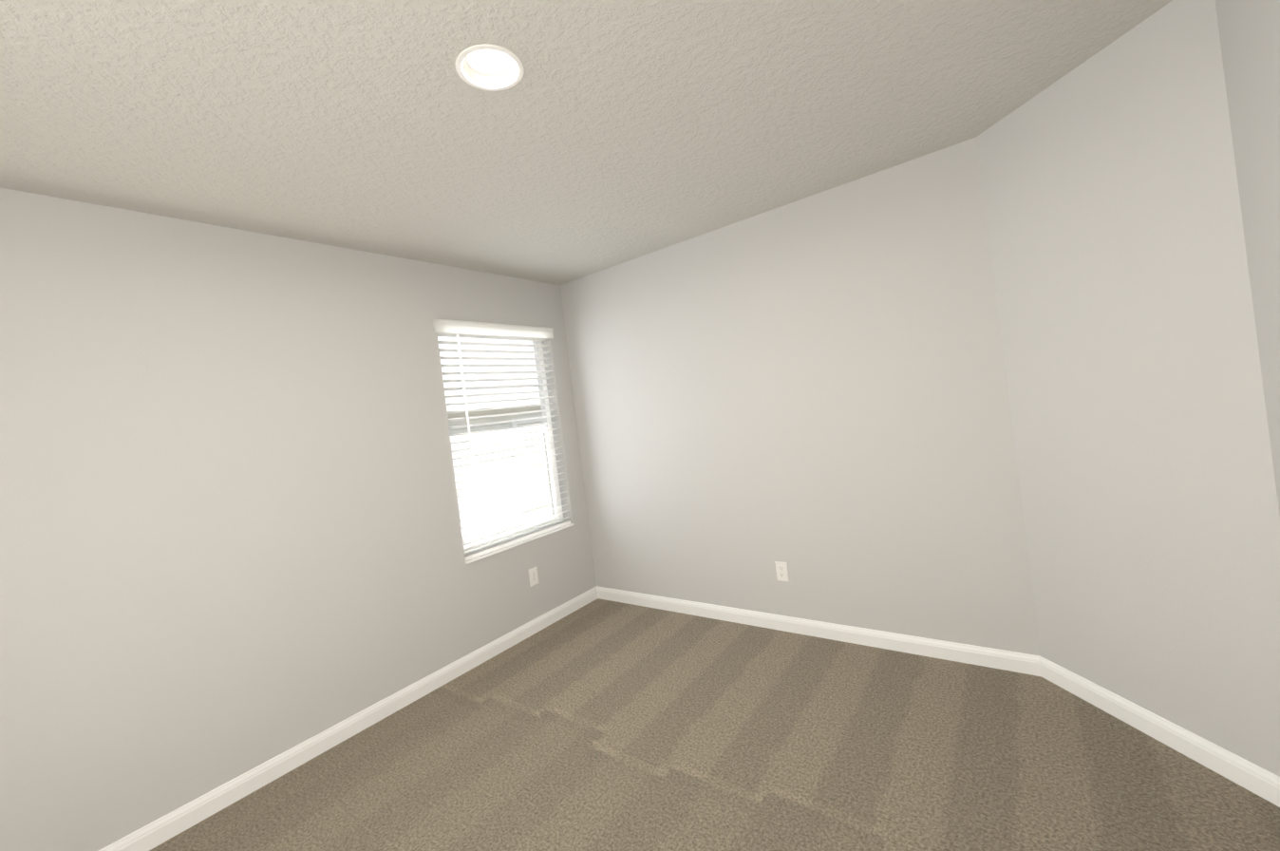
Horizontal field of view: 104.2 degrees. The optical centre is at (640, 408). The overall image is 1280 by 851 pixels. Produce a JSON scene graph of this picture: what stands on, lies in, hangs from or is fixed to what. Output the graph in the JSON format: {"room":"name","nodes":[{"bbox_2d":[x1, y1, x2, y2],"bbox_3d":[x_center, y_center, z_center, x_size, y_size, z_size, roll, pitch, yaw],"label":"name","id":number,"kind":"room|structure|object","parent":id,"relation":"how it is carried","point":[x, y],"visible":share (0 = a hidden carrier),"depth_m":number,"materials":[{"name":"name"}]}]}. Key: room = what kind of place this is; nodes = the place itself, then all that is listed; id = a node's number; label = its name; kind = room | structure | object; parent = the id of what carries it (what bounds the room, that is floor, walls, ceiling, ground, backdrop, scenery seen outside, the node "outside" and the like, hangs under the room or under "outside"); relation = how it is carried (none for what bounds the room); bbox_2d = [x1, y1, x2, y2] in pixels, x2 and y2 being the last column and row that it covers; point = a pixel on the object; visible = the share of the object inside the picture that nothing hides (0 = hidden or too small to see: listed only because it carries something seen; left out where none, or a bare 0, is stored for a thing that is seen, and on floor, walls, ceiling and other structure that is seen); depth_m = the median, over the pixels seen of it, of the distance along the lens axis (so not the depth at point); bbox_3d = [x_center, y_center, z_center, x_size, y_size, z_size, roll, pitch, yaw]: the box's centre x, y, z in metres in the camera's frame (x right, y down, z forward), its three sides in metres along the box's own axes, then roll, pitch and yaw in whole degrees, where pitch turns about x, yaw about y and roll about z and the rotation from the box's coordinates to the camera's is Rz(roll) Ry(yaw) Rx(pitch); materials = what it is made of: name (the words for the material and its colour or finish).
{"room":"empty bedroom","nodes":[
{"label":"empty bedroom","id":0,"kind":"room"},
{"bbox_2d":[0,188,596,850],"bbox_3d":[-1.657,0.392,2.419,0.150,2.440,4.050,-7,0,37],"label":"wall","id":1,"kind":"structure","parent":0,"point":[230,537],"depth_m":2.11,"materials":[{"name":"grey paint"}]},
{"bbox_2d":[438,332,563,555],"bbox_3d":[-0.959,0.181,3.439,0.062,1.475,0.915,-7,0,37],"label":"window","id":2,"kind":"structure","parent":1,"relation":"in","point":[500,536],"depth_m":3.50,"materials":[{"name":"white plastic"}]},
{"bbox_2d":[432,318,570,561],"bbox_3d":[-0.884,0.159,3.382,0.086,1.470,0.959,-7,0,37],"label":"window blinds","id":3,"kind":"object","parent":2,"relation":"attached to","point":[449,328],"visible":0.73,"depth_m":3.32,"materials":[{"name":"white plastic"}]},
{"bbox_2d":[465,523,573,564],"bbox_3d":[-0.810,0.898,3.392,0.106,0.014,0.915,-7,0,37],"label":"window sill","id":4,"kind":"structure","parent":1,"relation":"attached to","point":[514,544],"depth_m":3.30,"materials":[{"name":"white wood"}]},
{"bbox_2d":[528,566,538,586],"bbox_3d":[-0.723,1.142,3.395,0.007,0.114,0.070,-7,0,37],"label":"electrical outlet","id":5,"kind":"object","parent":1,"relation":"attached to","point":[533,576],"visible":1,"depth_m":3.39,"materials":[{"name":"white plastic"}]},
{"bbox_2d":[0,0,1172,284],"bbox_3d":[-0.450,-1.048,1.386,3.590,0.120,4.050,-7,0,37],"label":"ceiling","id":6,"kind":"structure","parent":0,"point":[604,135],"depth_m":1.65,"materials":[{"name":"grey paint"}]},
{"bbox_2d":[455,43,524,91],"bbox_3d":[-0.436,-1.001,1.450,0.192,0.032,0.192,-7,0,37],"label":"recessed light","id":7,"kind":"object","parent":6,"relation":"in","point":[490,67],"visible":1,"depth_m":1.47,"materials":[{"name":"white plastic"}]},
{"bbox_2d":[149,598,1279,850],"bbox_3d":[-0.143,1.464,1.380,3.590,0.060,4.050,-7,0,37],"label":"floor","id":8,"kind":"structure","parent":0,"point":[597,724],"depth_m":1.94,"materials":[{"name":"carpet"}]},
{"bbox_2d":[559,137,1039,655],"bbox_3d":[0.931,0.077,2.895,3.440,2.440,0.150,-7,0,37],"label":"wall","id":9,"kind":"structure","parent":0,"point":[812,392],"depth_m":2.75,"materials":[{"name":"grey paint"}]},
{"bbox_2d":[774,561,789,581],"bbox_3d":[0.838,0.960,2.944,0.070,0.114,0.007,-7,0,37],"label":"electrical outlet","id":10,"kind":"object","parent":9,"relation":"attached to","point":[781,570],"visible":1,"depth_m":2.94,"materials":[{"name":"white plastic"}]},
{"bbox_2d":[976,0,1279,776],"bbox_3d":[1.720,-0.022,1.832,0.590,2.440,0.590,-7,0,37],"label":"wall","id":11,"kind":"structure","parent":0,"point":[1130,355],"depth_m":1.71,"materials":[{"name":"grey paint"}]},
{"bbox_2d":[98,585,1279,850],"bbox_3d":[-0.152,1.390,1.380,3.290,0.088,3.750,-7,0,37],"label":"baseboard","id":12,"kind":"structure","parent":11,"relation":"attached to","point":[1217,759],"depth_m":2.30,"materials":[{"name":"white wood"}]},
{"bbox_2d":[1214,0,1279,517],"bbox_3d":[1.023,0.059,0.288,0.150,2.440,3.900,-7,0,37],"label":"wall","id":13,"kind":"structure","parent":0,"point":[1249,30],"depth_m":1.32,"materials":[{"name":"grey paint"}]},
{"label":"outside","id":14,"kind":"structure","parent":0,"visible":0},
{"bbox_3d":[-5.673,3.062,8.326,13.849,0.060,24.000,-7,0,37],"label":"ground","id":15,"kind":"structure","parent":14,"visible":0},
{"bbox_2d":[437,336,552,543],"bbox_3d":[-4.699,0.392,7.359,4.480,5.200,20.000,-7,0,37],"label":"window glass","id":16,"kind":"object","parent":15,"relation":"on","point":[498,498],"depth_m":7.72,"materials":[{"name":"clear glass"}]}
]}

